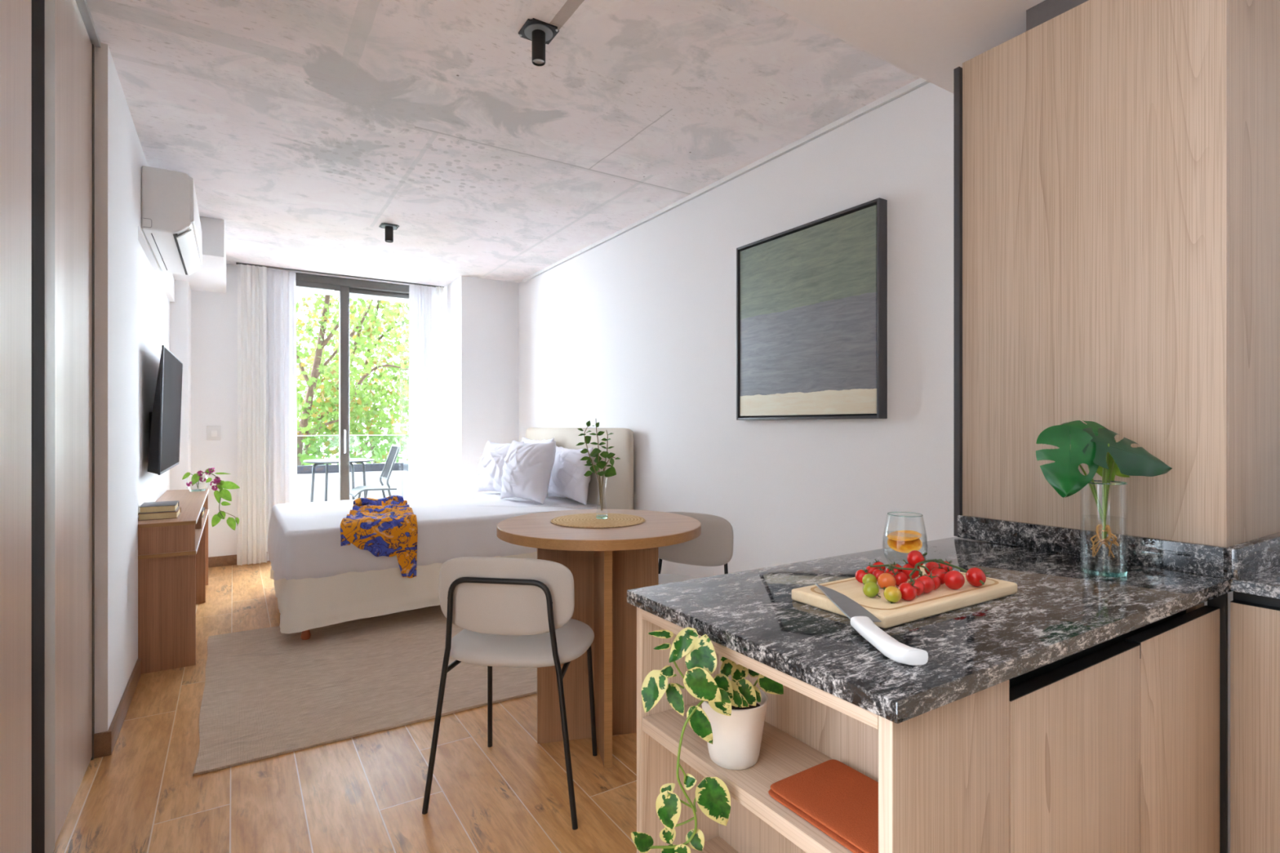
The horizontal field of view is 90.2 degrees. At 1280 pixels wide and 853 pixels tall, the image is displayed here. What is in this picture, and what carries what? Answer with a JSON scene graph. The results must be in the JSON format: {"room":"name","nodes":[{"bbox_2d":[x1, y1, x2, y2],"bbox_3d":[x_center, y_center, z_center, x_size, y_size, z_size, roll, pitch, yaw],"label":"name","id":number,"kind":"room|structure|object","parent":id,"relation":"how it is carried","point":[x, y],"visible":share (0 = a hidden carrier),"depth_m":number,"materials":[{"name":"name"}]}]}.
{"room":"studio apartment","nodes":[
{"label":"studio apartment","id":0,"kind":"room"},
{"bbox_2d":[94,43,191,733],"bbox_3d":[-2.907,-0.095,3.709,0.325,2.550,3.460,0,0,-33],"label":"wall","id":1,"kind":"structure","parent":0,"point":[140,308],"depth_m":2.56,"materials":[{"name":"white paint"}]},
{"bbox_2d":[93,730,111,758],"bbox_3d":[-1.918,1.137,2.278,0.050,0.085,0.013,0,0,-33],"label":"baseboard","id":2,"kind":"structure","parent":1,"relation":"attached to","point":[102,740],"depth_m":2.27,"materials":[{"name":"brown wood"}]},
{"bbox_2d":[107,658,140,752],"bbox_3d":[-2.130,1.137,2.645,0.012,0.085,0.850,0,0,-33],"label":"baseboard","id":3,"kind":"structure","parent":1,"relation":"attached to","point":[119,717],"depth_m":2.58,"materials":[{"name":"brown wood"}]},
{"bbox_2d":[147,345,182,475],"bbox_3d":[-2.913,-0.085,3.913,0.113,0.700,1.170,0,0,-33],"label":"television","id":4,"kind":"object","parent":1,"relation":"attached to","point":[165,417],"visible":1,"depth_m":3.62,"materials":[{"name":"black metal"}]},
{"bbox_2d":[141,165,202,275],"bbox_3d":[-2.625,-1.112,3.609,0.211,0.326,1.051,0,0,-33],"label":"air conditioner","id":5,"kind":"object","parent":1,"relation":"attached to","point":[171,224],"visible":1,"depth_m":3.20,"materials":[{"name":"white plastic"}]},
{"bbox_2d":[172,216,226,293],"bbox_3d":[-3.267,-1.245,4.725,0.330,0.250,1.360,0,0,-33],"label":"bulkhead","id":6,"kind":"structure","parent":1,"relation":"attached to","point":[211,275],"depth_m":4.42,"materials":[{"name":"white paint"}]},
{"bbox_2d":[191,263,435,557],"bbox_3d":[-2.729,-0.095,5.993,3.080,2.550,0.200,0,0,-33],"label":"wall","id":7,"kind":"structure","parent":0,"point":[214,315],"depth_m":5.36,"materials":[{"name":"white paint"}]},
{"bbox_2d":[206,426,221,439],"bbox_3d":[-3.562,0.060,5.334,0.100,0.120,0.014,0,0,-33],"label":"light switch","id":8,"kind":"object","parent":7,"relation":"attached to","point":[213,433],"visible":1,"depth_m":5.33,"materials":[{"name":"grey plastic"}]},
{"bbox_2d":[208,554,270,567],"bbox_3d":[-3.418,1.137,5.428,0.650,0.085,0.012,0,0,-33],"label":"baseboard","id":9,"kind":"structure","parent":7,"relation":"attached to","point":[228,560],"depth_m":5.36,"materials":[{"name":"brown wood"}]},
{"bbox_2d":[295,272,408,500],"bbox_3d":[-2.634,-0.092,6.011,1.300,2.545,0.151,0,0,-33],"label":"window frame","id":10,"kind":"structure","parent":7,"relation":"in","point":[344,286],"depth_m":5.91,"materials":[{"name":"metal"}]},
{"bbox_2d":[443,275,519,493],"bbox_3d":[-1.566,-0.095,6.236,0.557,2.550,0.640,0,0,-33],"label":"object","id":11,"kind":"structure","parent":7,"relation":"attached to","point":[481,316],"depth_m":5.96,"materials":[{"name":"white paint"}]},
{"bbox_2d":[53,561,636,852],"bbox_3d":[-0.564,1.230,1.964,3.760,0.100,8.920,0,0,-33],"label":"floor","id":12,"kind":"structure","parent":0,"point":[365,793],"depth_m":2.08,"materials":[{"name":"brown wood"}]},
{"bbox_2d":[0,0,101,852],"bbox_3d":[-1.764,-0.093,1.337,0.742,2.547,1.762,0,0,-33],"label":"wardrobe","id":13,"kind":"object","parent":12,"relation":"on","point":[47,46],"visible":1,"depth_m":1.66,"materials":[{"name":"laminate"}]},
{"bbox_2d":[137,488,208,674],"bbox_3d":[-2.798,0.823,3.871,0.252,0.714,1.904,0,0,-33],"label":"console table","id":14,"kind":"object","parent":12,"relation":"on","point":[173,553],"visible":0.73,"depth_m":3.10,"materials":[{"name":"brown wood"}]},
{"bbox_2d":[137,506,181,520],"bbox_3d":[-2.459,0.449,3.271,0.159,0.034,0.240,0,0,-33],"label":"book","id":15,"kind":"object","parent":14,"relation":"on","point":[164,515],"visible":0.63,"depth_m":3.18,"materials":[{"name":"beige paper"}]},
{"bbox_2d":[138,500,178,513],"bbox_3d":[-2.461,0.415,3.270,0.148,0.033,0.220,0,0,-33],"label":"book","id":16,"kind":"object","parent":15,"relation":"on","point":[162,506],"visible":1,"depth_m":3.20,"materials":[{"name":"beige paper"}]},
{"bbox_2d":[137,508,208,555],"bbox_3d":[-2.800,0.623,3.871,0.250,0.018,1.902,0,0,-33],"label":"shelf","id":17,"kind":"object","parent":14,"relation":"attached to","point":[184,551],"depth_m":3.12,"materials":[{"name":"brown wood"}]},
{"bbox_2d":[186,478,206,491],"bbox_3d":[-3.170,0.413,4.573,0.140,0.105,0.140,0,0,-33],"label":"vase","id":18,"kind":"object","parent":14,"relation":"on","point":[193,490],"visible":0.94,"depth_m":4.54,"materials":[{"name":"clear glass"}]},
{"bbox_2d":[182,467,239,530],"bbox_3d":[-3.064,0.527,4.561,0.358,0.460,0.074,0,0,-10],"label":"sprig","id":19,"kind":"object","parent":18,"relation":"in","point":[224,494],"visible":1,"depth_m":4.57,"materials":[{"name":"green plant"}]},
{"bbox_2d":[201,506,204,517],"bbox_3d":[-3.080,0.594,4.340,0.190,0.040,0.270,0,0,-33],"label":"book","id":20,"kind":"object","parent":14,"relation":"on","point":[203,508],"visible":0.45,"depth_m":4.36,"materials":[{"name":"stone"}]},
{"bbox_2d":[192,604,537,776],"bbox_3d":[-1.082,1.173,3.401,2.068,0.011,1.672,0,0,-33],"label":"rug","id":21,"kind":"object","parent":12,"relation":"on","point":[268,692],"visible":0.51,"depth_m":2.89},
{"bbox_2d":[270,427,633,639],"bbox_3d":[-1.372,0.598,4.481,2.085,1.165,1.823,0,0,-33],"label":"bed","id":22,"kind":"object","parent":12,"relation":"on","point":[304,605],"visible":0.3,"depth_m":3.69,"materials":[{"name":"beige fabric"}]},
{"bbox_2d":[267,491,603,580],"bbox_3d":[-1.456,0.729,4.505,1.991,0.341,1.476,0,0,-33],"label":"sheet","id":23,"kind":"object","parent":22,"relation":"on","point":[304,539],"visible":0.69,"depth_m":3.88,"materials":[{"name":"white fabric"}]},
{"bbox_2d":[340,495,417,577],"bbox_3d":[-1.634,0.675,3.952,0.408,0.410,0.840,0,0,-25],"label":"throw blanket","id":24,"kind":"object","parent":23,"relation":"on","point":[387,526],"visible":1,"depth_m":3.67,"materials":[{"name":"fabric"}]},
{"bbox_2d":[475,440,523,492],"bbox_3d":[-1.151,0.340,5.231,0.253,0.436,0.540,0,0,-45],"label":"pillow","id":25,"kind":"object","parent":23,"relation":"on","point":[490,471],"visible":0.66,"depth_m":5.16,"materials":[{"name":"white fabric"}]},
{"bbox_2d":[500,440,555,504],"bbox_3d":[-0.832,0.333,4.723,0.545,0.450,0.280,0,0,44],"label":"pillow","id":26,"kind":"object","parent":23,"relation":"on","point":[527,468],"visible":1,"depth_m":4.58,"materials":[{"name":"white fabric"}]},
{"bbox_2d":[521,436,554,496],"bbox_3d":[-0.879,0.325,5.285,0.170,0.466,0.643,0,0,-33],"label":"pillow","id":27,"kind":"object","parent":23,"relation":"on","point":[525,440],"visible":0.09,"depth_m":5.25,"materials":[{"name":"white fabric"}]},
{"bbox_2d":[547,445,593,505],"bbox_3d":[-0.524,0.353,4.718,0.169,0.411,0.642,0,0,-33],"label":"pillow","id":28,"kind":"object","parent":23,"relation":"on","point":[567,478],"visible":0.87,"depth_m":4.59,"materials":[{"name":"white fabric"}]},
{"bbox_2d":[422,556,597,830],"bbox_3d":[-0.390,0.790,2.113,0.488,0.783,0.433,0,0,9],"label":"dining chair","id":29,"kind":"object","parent":12,"relation":"on","point":[512,612],"visible":1,"depth_m":1.93,"materials":[{"name":"fabric"}]},
{"bbox_2d":[496,509,701,768],"bbox_3d":[-0.154,0.775,2.452,0.774,0.810,0.774,0,0,-13],"label":"dining table","id":30,"kind":"object","parent":12,"relation":"on","point":[603,564],"visible":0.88,"depth_m":2.39,"materials":[{"name":"brown wood"}]},
{"bbox_2d":[551,513,644,528],"bbox_3d":[-0.162,0.367,2.482,0.366,0.006,0.366,0,0,-33],"label":"placemat","id":31,"kind":"object","parent":30,"relation":"on","point":[582,520],"visible":0.97,"depth_m":2.44,"materials":[{"name":"wicker"}]},
{"bbox_2d":[595,480,607,519],"bbox_3d":[-0.150,0.276,2.511,0.049,0.176,0.049,0,0,-33],"label":"glass bud vase","id":32,"kind":"object","parent":31,"relation":"on","point":[598,516],"visible":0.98,"depth_m":2.50,"materials":[{"name":"clear glass"}]},
{"bbox_2d":[575,420,619,511],"bbox_3d":[-0.165,0.152,2.508,0.180,0.363,0.088,0,0,5],"label":"leafy sprig","id":33,"kind":"object","parent":32,"relation":"in","point":[610,472],"visible":1,"depth_m":2.51,"materials":[{"name":"green plant"}]},
{"bbox_2d":[658,511,733,584],"bbox_3d":[0.144,0.790,2.764,0.488,0.783,0.433,0,0,30],"label":"dining chair","id":34,"kind":"object","parent":12,"relation":"on","point":[713,547],"visible":0.27,"depth_m":2.86,"materials":[{"name":"beige fabric"}]},
{"bbox_2d":[636,592,1227,852],"bbox_3d":[0.581,0.752,1.218,1.045,0.855,0.546,0,0,-33],"label":"kitchen island","id":35,"kind":"object","parent":12,"relation":"on","point":[1117,744],"visible":0.51,"depth_m":1.00,"materials":[{"name":"laminate"}]},
{"bbox_2d":[689,835,738,852],"bbox_3d":[0.220,0.813,0.994,0.160,0.024,0.500,0,0,-33],"label":"shelf","id":36,"kind":"object","parent":35,"relation":"attached to","point":[713,844],"depth_m":1.21,"materials":[{"name":"laminate"}]},
{"bbox_2d":[642,700,853,852],"bbox_3d":[0.213,0.539,0.989,0.177,0.024,0.500,0,0,-33],"label":"shelf","id":37,"kind":"object","parent":35,"relation":"attached to","point":[785,752],"depth_m":1.00,"materials":[{"name":"laminate"}]},
{"bbox_2d":[631,626,783,852],"bbox_3d":[0.097,0.469,0.970,0.237,0.336,0.119,0,0,-33],"label":"potted plant","id":38,"kind":"object","parent":37,"relation":"on","point":[731,719],"visible":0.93,"depth_m":0.94,"materials":[{"name":"green plant"}]},
{"bbox_2d":[768,759,878,852],"bbox_3d":[0.293,0.519,0.867,0.147,0.014,0.200,0,0,-33],"label":"book","id":39,"kind":"object","parent":35,"relation":"on","point":[834,797],"visible":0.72,"depth_m":0.87,"materials":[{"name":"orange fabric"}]},
{"bbox_2d":[1230,591,1279,852],"bbox_3d":[1.869,0.752,0.741,0.612,0.855,1.640,0,0,-33],"label":"base cabinet","id":40,"kind":"object","parent":12,"relation":"on","point":[1255,620],"visible":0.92,"depth_m":1.24,"materials":[{"name":"laminate"}]},
{"bbox_2d":[626,536,1279,724],"bbox_3d":[1.274,0.312,0.692,1.678,0.024,2.198,0,0,-33],"label":"countertop","id":41,"kind":"structure","parent":40,"relation":"on","point":[1058,611],"depth_m":0.99,"materials":[{"name":"black stone"}]},
{"bbox_2d":[815,583,928,665],"bbox_3d":[0.322,0.285,0.946,0.045,0.027,0.311,0,0,-5],"label":"kitchen knife","id":42,"kind":"object","parent":41,"relation":"on","point":[862,620],"visible":1,"depth_m":0.86,"materials":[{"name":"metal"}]},
{"bbox_2d":[791,564,1017,628],"bbox_3d":[0.466,0.290,1.117,0.373,0.020,0.190,0,0,-33],"label":"cutting board","id":43,"kind":"object","parent":41,"relation":"on","point":[944,599],"visible":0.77,"depth_m":1.05,"materials":[{"name":"brown wood"}]},
{"bbox_2d":[854,567,870,583],"bbox_3d":[0.396,0.265,1.134,0.025,0.028,0.026,0,0,-23],"label":"tomato","id":44,"kind":"object","parent":43,"relation":"on","point":[859,575],"visible":0.77,"depth_m":1.13,"materials":[{"name":"red food"}]},
{"bbox_2d":[862,573,876,585],"bbox_3d":[0.397,0.269,1.105,0.024,0.027,0.028,0,0,-9],"label":"tomato","id":45,"kind":"object","parent":43,"relation":"on","point":[868,577],"visible":0.59,"depth_m":1.10,"materials":[{"name":"green food"}]},
{"bbox_2d":[865,562,877,573],"bbox_3d":[0.429,0.266,1.181,0.022,0.026,0.022,0,0,-34],"label":"tomato","id":46,"kind":"object","parent":43,"relation":"on","point":[871,570],"visible":0.44,"depth_m":1.17,"materials":[{"name":"red food"}]},
{"bbox_2d":[862,581,880,597],"bbox_3d":[0.378,0.269,1.039,0.026,0.029,0.030,0,0,-41],"label":"tomato","id":47,"kind":"object","parent":43,"relation":"on","point":[871,589],"visible":1,"depth_m":1.03,"materials":[{"name":"green food"}]},
{"bbox_2d":[871,566,884,581],"bbox_3d":[0.428,0.265,1.142,0.024,0.028,0.024,0,0,-4],"label":"tomato","id":48,"kind":"object","parent":43,"relation":"on","point":[877,572],"visible":0.57,"depth_m":1.14,"materials":[{"name":"red food"}]},
{"bbox_2d":[872,559,885,571],"bbox_3d":[0.451,0.266,1.204,0.024,0.027,0.024,0,0,-10],"label":"tomato","id":49,"kind":"object","parent":43,"relation":"on","point":[876,562],"visible":0.48,"depth_m":1.20,"materials":[{"name":"red food"}]},
{"bbox_2d":[877,573,896,590],"bbox_3d":[0.420,0.268,1.086,0.030,0.034,0.032,0,0,12],"label":"tomato","id":50,"kind":"object","parent":43,"relation":"on","point":[885,580],"visible":0.75,"depth_m":1.08,"materials":[{"name":"orange food"}]},
{"bbox_2d":[884,564,899,575],"bbox_3d":[0.459,0.265,1.161,0.026,0.030,0.028,0,0,28],"label":"tomato","id":51,"kind":"object","parent":43,"relation":"on","point":[891,570],"visible":0.41,"depth_m":1.15,"materials":[{"name":"red food"}]},
{"bbox_2d":[883,586,902,604],"bbox_3d":[0.399,0.269,1.009,0.027,0.031,0.027,0,0,44],"label":"tomato","id":52,"kind":"object","parent":43,"relation":"on","point":[892,594],"visible":1,"depth_m":1.00,"materials":[{"name":"yellow food"}]},
{"bbox_2d":[891,561,902,572],"bbox_3d":[0.474,0.265,1.183,0.024,0.028,0.024,0,0,4],"label":"tomato","id":53,"kind":"object","parent":43,"relation":"on","point":[896,565],"visible":0.35,"depth_m":1.18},
{"bbox_2d":[892,569,907,586],"bbox_3d":[0.452,0.265,1.112,0.028,0.029,0.026,0,0,-19],"label":"tomato","id":54,"kind":"object","parent":43,"relation":"on","point":[900,577],"visible":0.7,"depth_m":1.10,"materials":[{"name":"red food"}]},
{"bbox_2d":[897,580,916,600],"bbox_3d":[0.429,0.262,1.020,0.032,0.034,0.029,0,0,29],"label":"tomato","id":55,"kind":"object","parent":43,"relation":"on","point":[908,592],"visible":0.86,"depth_m":1.01,"materials":[{"name":"red food"}]},
{"bbox_2d":[902,560,919,579],"bbox_3d":[0.493,0.261,1.163,0.033,0.037,0.032,0,0,35],"label":"tomato","id":56,"kind":"object","parent":43,"relation":"on","point":[907,572],"visible":0.68,"depth_m":1.15,"materials":[{"name":"red food"}]},
{"bbox_2d":[907,576,924,595],"bbox_3d":[0.452,0.264,1.049,0.029,0.032,0.027,0,0,0],"label":"tomato","id":57,"kind":"object","parent":43,"relation":"on","point":[920,587],"visible":0.66,"depth_m":1.04,"materials":[{"name":"red food"}]},
{"bbox_2d":[915,571,934,593],"bbox_3d":[0.475,0.262,1.067,0.030,0.035,0.032,0,0,-42],"label":"tomato","id":58,"kind":"object","parent":43,"relation":"on","point":[928,583],"visible":0.84,"depth_m":1.05,"materials":[{"name":"red food"}]},
{"bbox_2d":[870,553,984,584],"bbox_3d":[0.501,0.250,1.118,0.157,0.043,0.102,0,0,-14],"label":"vine","id":59,"kind":"object","parent":43,"relation":"on","point":[940,561],"visible":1,"depth_m":1.12,"materials":[{"name":"green plant"}]},
{"bbox_2d":[906,550,928,567],"bbox_3d":[0.498,0.237,1.146,0.034,0.034,0.030,0,0,32],"label":"tomato","id":60,"kind":"object","parent":59,"relation":"attached to","point":[913,557],"visible":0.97,"depth_m":1.14,"materials":[{"name":"red food"}]},
{"bbox_2d":[924,561,938,573],"bbox_3d":[0.543,0.263,1.184,0.028,0.033,0.030,0,0,28],"label":"tomato","id":61,"kind":"object","parent":43,"relation":"on","point":[930,566],"visible":0.52,"depth_m":1.18,"materials":[{"name":"red food"}]},
{"bbox_2d":[924,572,941,590],"bbox_3d":[0.496,0.263,1.085,0.028,0.033,0.032,0,0,36],"label":"tomato","id":62,"kind":"object","parent":43,"relation":"on","point":[936,580],"visible":0.52,"depth_m":1.08,"materials":[{"name":"red food"}]},
{"bbox_2d":[929,563,946,584],"bbox_3d":[0.526,0.261,1.123,0.030,0.037,0.030,0,0,-13],"label":"tomato","id":63,"kind":"object","parent":43,"relation":"on","point":[940,572],"visible":0.63,"depth_m":1.11,"materials":[{"name":"red food"}]},
{"bbox_2d":[939,558,952,572],"bbox_3d":[0.571,0.264,1.193,0.030,0.032,0.027,0,0,-20],"label":"tomato","id":64,"kind":"object","parent":43,"relation":"on","point":[944,566],"visible":0.28,"depth_m":1.18,"materials":[{"name":"red food"}]},
{"bbox_2d":[943,566,964,589],"bbox_3d":[0.536,0.261,1.092,0.034,0.038,0.036,0,0,-44],"label":"tomato","id":65,"kind":"object","parent":43,"relation":"on","point":[953,580],"visible":1,"depth_m":1.08,"materials":[{"name":"red food"}]},
{"bbox_2d":[965,565,990,586],"bbox_3d":[0.588,0.262,1.112,0.038,0.035,0.033,0,0,-4],"label":"tomato","id":66,"kind":"object","parent":43,"relation":"on","point":[974,575],"visible":0.98,"depth_m":1.10,"materials":[{"name":"red food"}]},
{"bbox_2d":[883,511,927,553],"bbox_3d":[0.564,0.243,1.358,0.090,0.112,0.090,0,0,-33],"label":"drinking glass","id":67,"kind":"object","parent":41,"relation":"on","point":[890,512],"visible":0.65,"depth_m":1.35,"materials":[{"name":"glass"}]},
{"bbox_2d":[887,530,921,542],"bbox_3d":[0.563,0.234,1.360,0.068,0.016,0.069,0,0,-33],"label":"drink","id":68,"kind":"object","parent":67,"relation":"in","point":[899,535],"visible":1,"depth_m":1.35,"materials":[{"name":"orange liquid"}]},
{"bbox_2d":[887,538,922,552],"bbox_3d":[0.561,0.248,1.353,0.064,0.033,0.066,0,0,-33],"label":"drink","id":69,"kind":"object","parent":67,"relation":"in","point":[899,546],"visible":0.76,"depth_m":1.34,"materials":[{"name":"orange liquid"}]},
{"bbox_2d":[1080,480,1127,577],"bbox_3d":[0.944,0.207,1.299,0.078,0.186,0.078,0,0,-33],"label":"vase","id":70,"kind":"object","parent":41,"relation":"on","point":[1096,570],"visible":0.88,"depth_m":1.28,"materials":[{"name":"clear glass"}]},
{"bbox_2d":[1035,420,1172,557],"bbox_3d":[0.928,0.129,1.312,0.246,0.282,0.131,0,0,-5],"label":"monstera cutting","id":71,"kind":"object","parent":70,"relation":"in","point":[1091,444],"visible":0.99,"depth_m":1.28,"materials":[{"name":"green plant"}]},
{"bbox_2d":[953,0,1279,547],"bbox_3d":[1.271,-0.385,1.667,0.633,1.369,0.562,0,0,-33],"label":"cabinet","id":72,"kind":"object","parent":41,"relation":"on","point":[1117,162],"visible":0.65,"depth_m":1.42,"materials":[{"name":"laminate"}]},
{"bbox_2d":[295,286,408,302],"bbox_3d":[-3.245,-1.520,6.393,3.800,0.200,1.030,0,0,-33],"label":"ceiling","id":73,"kind":"structure","parent":0,"point":[298,289],"depth_m":6.88,"materials":[{"name":"white paint"}]},
{"bbox_2d":[86,0,919,287],"bbox_3d":[-1.610,-1.445,3.605,3.760,0.150,5.430,0,0,-33],"label":"ceiling","id":74,"kind":"structure","parent":0,"point":[306,127],"depth_m":2.78,"materials":[{"name":"concrete"}]},
{"bbox_2d":[235,262,444,287],"bbox_3d":[-2.661,-1.364,5.816,1.725,0.012,0.020,0,0,-33],"label":"rail","id":75,"kind":"object","parent":74,"relation":"attached to","point":[270,267],"visible":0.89,"depth_m":5.76,"materials":[{"name":"metal"}]},
{"bbox_2d":[236,263,266,565],"bbox_3d":[-3.279,-0.093,5.392,0.216,2.523,0.052,0,0,-33],"label":"curtain","id":76,"kind":"object","parent":75,"relation":"hanging from","point":[251,535],"visible":1,"depth_m":5.39,"materials":[{"name":"white fabric"}]},
{"bbox_2d":[266,269,297,561],"bbox_3d":[-3.118,-0.091,5.561,0.229,2.518,0.058,0,0,-33],"label":"curtain","id":77,"kind":"object","parent":75,"relation":"hanging from","point":[282,310],"visible":0.84,"depth_m":5.57,"materials":[{"name":"white fabric"}]},
{"bbox_2d":[408,284,434,496],"bbox_3d":[-2.105,-0.091,6.141,0.242,2.518,0.059,0,0,-33],"label":"curtain","id":78,"kind":"object","parent":75,"relation":"hanging from","point":[420,297],"visible":0.79,"depth_m":6.15,"materials":[{"name":"white fabric"}]},
{"bbox_2d":[435,286,444,494],"bbox_3d":[-1.945,-0.091,6.205,0.070,2.518,0.075,0,0,19],"label":"curtain","id":79,"kind":"object","parent":75,"relation":"hanging from","point":[440,472],"visible":0.73,"depth_m":6.20,"materials":[{"name":"white fabric"}]},
{"bbox_2d":[378,222,399,242],"bbox_3d":[-1.719,-1.316,4.371,0.114,0.106,0.114,0,0,-33],"label":"ceiling spotlight","id":80,"kind":"object","parent":74,"relation":"attached to","point":[388,228],"visible":1,"depth_m":4.35,"materials":[{"name":"black metal"}]},
{"bbox_2d":[518,17,559,66],"bbox_3d":[-0.351,-1.315,2.213,0.114,0.110,0.114,0,0,-33],"label":"ceiling spotlight","id":81,"kind":"object","parent":74,"relation":"attached to","point":[540,33],"visible":1,"depth_m":2.19,"materials":[{"name":"black metal"}]},
{"bbox_2d":[519,281,1233,852],"bbox_3d":[0.904,-0.095,3.019,0.150,2.550,9.120,0,0,-33],"label":"wall","id":82,"kind":"structure","parent":0,"point":[522,286],"depth_m":5.99,"materials":[{"name":"white paint"}]},
{"bbox_2d":[522,77,929,282],"bbox_3d":[0.105,-1.358,4.105,0.030,0.024,4.430,0,0,-33],"label":"trim","id":83,"kind":"structure","parent":82,"relation":"attached to","point":[920,82],"depth_m":3.25,"materials":[{"name":"white paint"}]},
{"bbox_2d":[526,82,955,577],"bbox_3d":[0.179,-0.080,3.998,0.020,2.520,4.550,0,0,-33],"label":"wall","id":84,"kind":"structure","parent":82,"relation":"attached to","point":[636,331],"depth_m":3.28,"materials":[{"name":"white paint"}]},
{"bbox_2d":[736,197,887,420],"bbox_3d":[0.767,-0.484,3.008,0.052,0.908,0.884,0,0,-33],"label":"painting","id":85,"kind":"object","parent":82,"relation":"attached to","point":[811,297],"visible":1,"depth_m":2.91,"materials":[{"name":"grey paint"}]},
{"bbox_2d":[957,515,1279,580],"bbox_3d":[1.277,0.270,1.649,0.643,0.060,0.568,0,0,-33],"label":"backsplash","id":86,"kind":"structure","parent":82,"relation":"attached to","point":[1240,561],"depth_m":1.37,"materials":[{"name":"black stone"}]},
{"bbox_2d":[760,0,1044,93],"bbox_3d":[0.841,-1.295,-0.241,3.760,0.450,3.690,0,0,-33],"label":"ceiling","id":87,"kind":"structure","parent":0,"point":[926,39],"depth_m":1.70,"materials":[{"name":"white paint"}]},
{"bbox_3d":[-3.834,1.230,6.759,3.200,0.100,2.280,0,0,-33],"label":"floor","id":88,"kind":"structure","parent":0,"visible":0},
{"bbox_2d":[303,457,373,502],"bbox_3d":[-3.458,0.785,7.342,0.740,0.791,0.740,0,0,-33],"label":"table","id":89,"kind":"object","parent":88,"relation":"on","point":[317,461],"visible":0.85,"depth_m":7.16,"materials":[{"name":"grey metal"}]},
{"bbox_2d":[297,470,408,502],"bbox_3d":[-3.847,0.885,6.780,3.200,0.590,2.330,0,0,-33],"label":"parapet","id":90,"kind":"object","parent":88,"relation":"on","point":[398,479],"visible":0.07,"depth_m":8.09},
{"bbox_2d":[297,434,408,474],"bbox_3d":[-3.842,0.353,6.753,3.180,0.473,2.280,0,0,-33],"label":"balcony railing","id":91,"kind":"object","parent":90,"relation":"on","point":[301,469],"visible":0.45,"depth_m":8.14,"materials":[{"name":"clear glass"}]},
{"bbox_2d":[349,444,399,497],"bbox_3d":[-2.914,0.699,7.013,0.465,0.968,0.424,0,0,-33],"label":"balcony chair","id":92,"kind":"object","parent":88,"relation":"on","point":[391,459],"visible":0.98,"depth_m":7.02,"materials":[{"name":"grey metal"}]},
{"label":"outside","id":93,"kind":"structure","parent":0,"visible":0},
{"bbox_3d":[-9.903,5.380,22.979,36.000,0.200,30.600,0,0,-33],"label":"ground","id":94,"kind":"structure","parent":93,"visible":0},
{"bbox_2d":[295,291,408,465],"bbox_3d":[-5.845,-0.413,10.379,6.361,11.398,1.417,0,0,-33],"label":"plane tree","id":95,"kind":"object","parent":94,"relation":"on","point":[317,367],"visible":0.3,"depth_m":10.80,"materials":[{"name":"green plant"}]},
{"bbox_2d":[295,294,408,465],"bbox_3d":[-5.245,0.174,12.553,6.640,10.230,1.370,0,0,-33],"label":"plane tree","id":96,"kind":"object","parent":94,"relation":"on","point":[357,335],"visible":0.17,"depth_m":12.26,"materials":[{"name":"green plant"}]},
{"bbox_2d":[295,293,408,465],"bbox_3d":[-5.480,0.304,14.297,6.572,9.965,1.491,0,0,-33],"label":"plane tree","id":97,"kind":"object","parent":94,"relation":"on","point":[405,320],"visible":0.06,"depth_m":13.92,"materials":[{"name":"green plant"}]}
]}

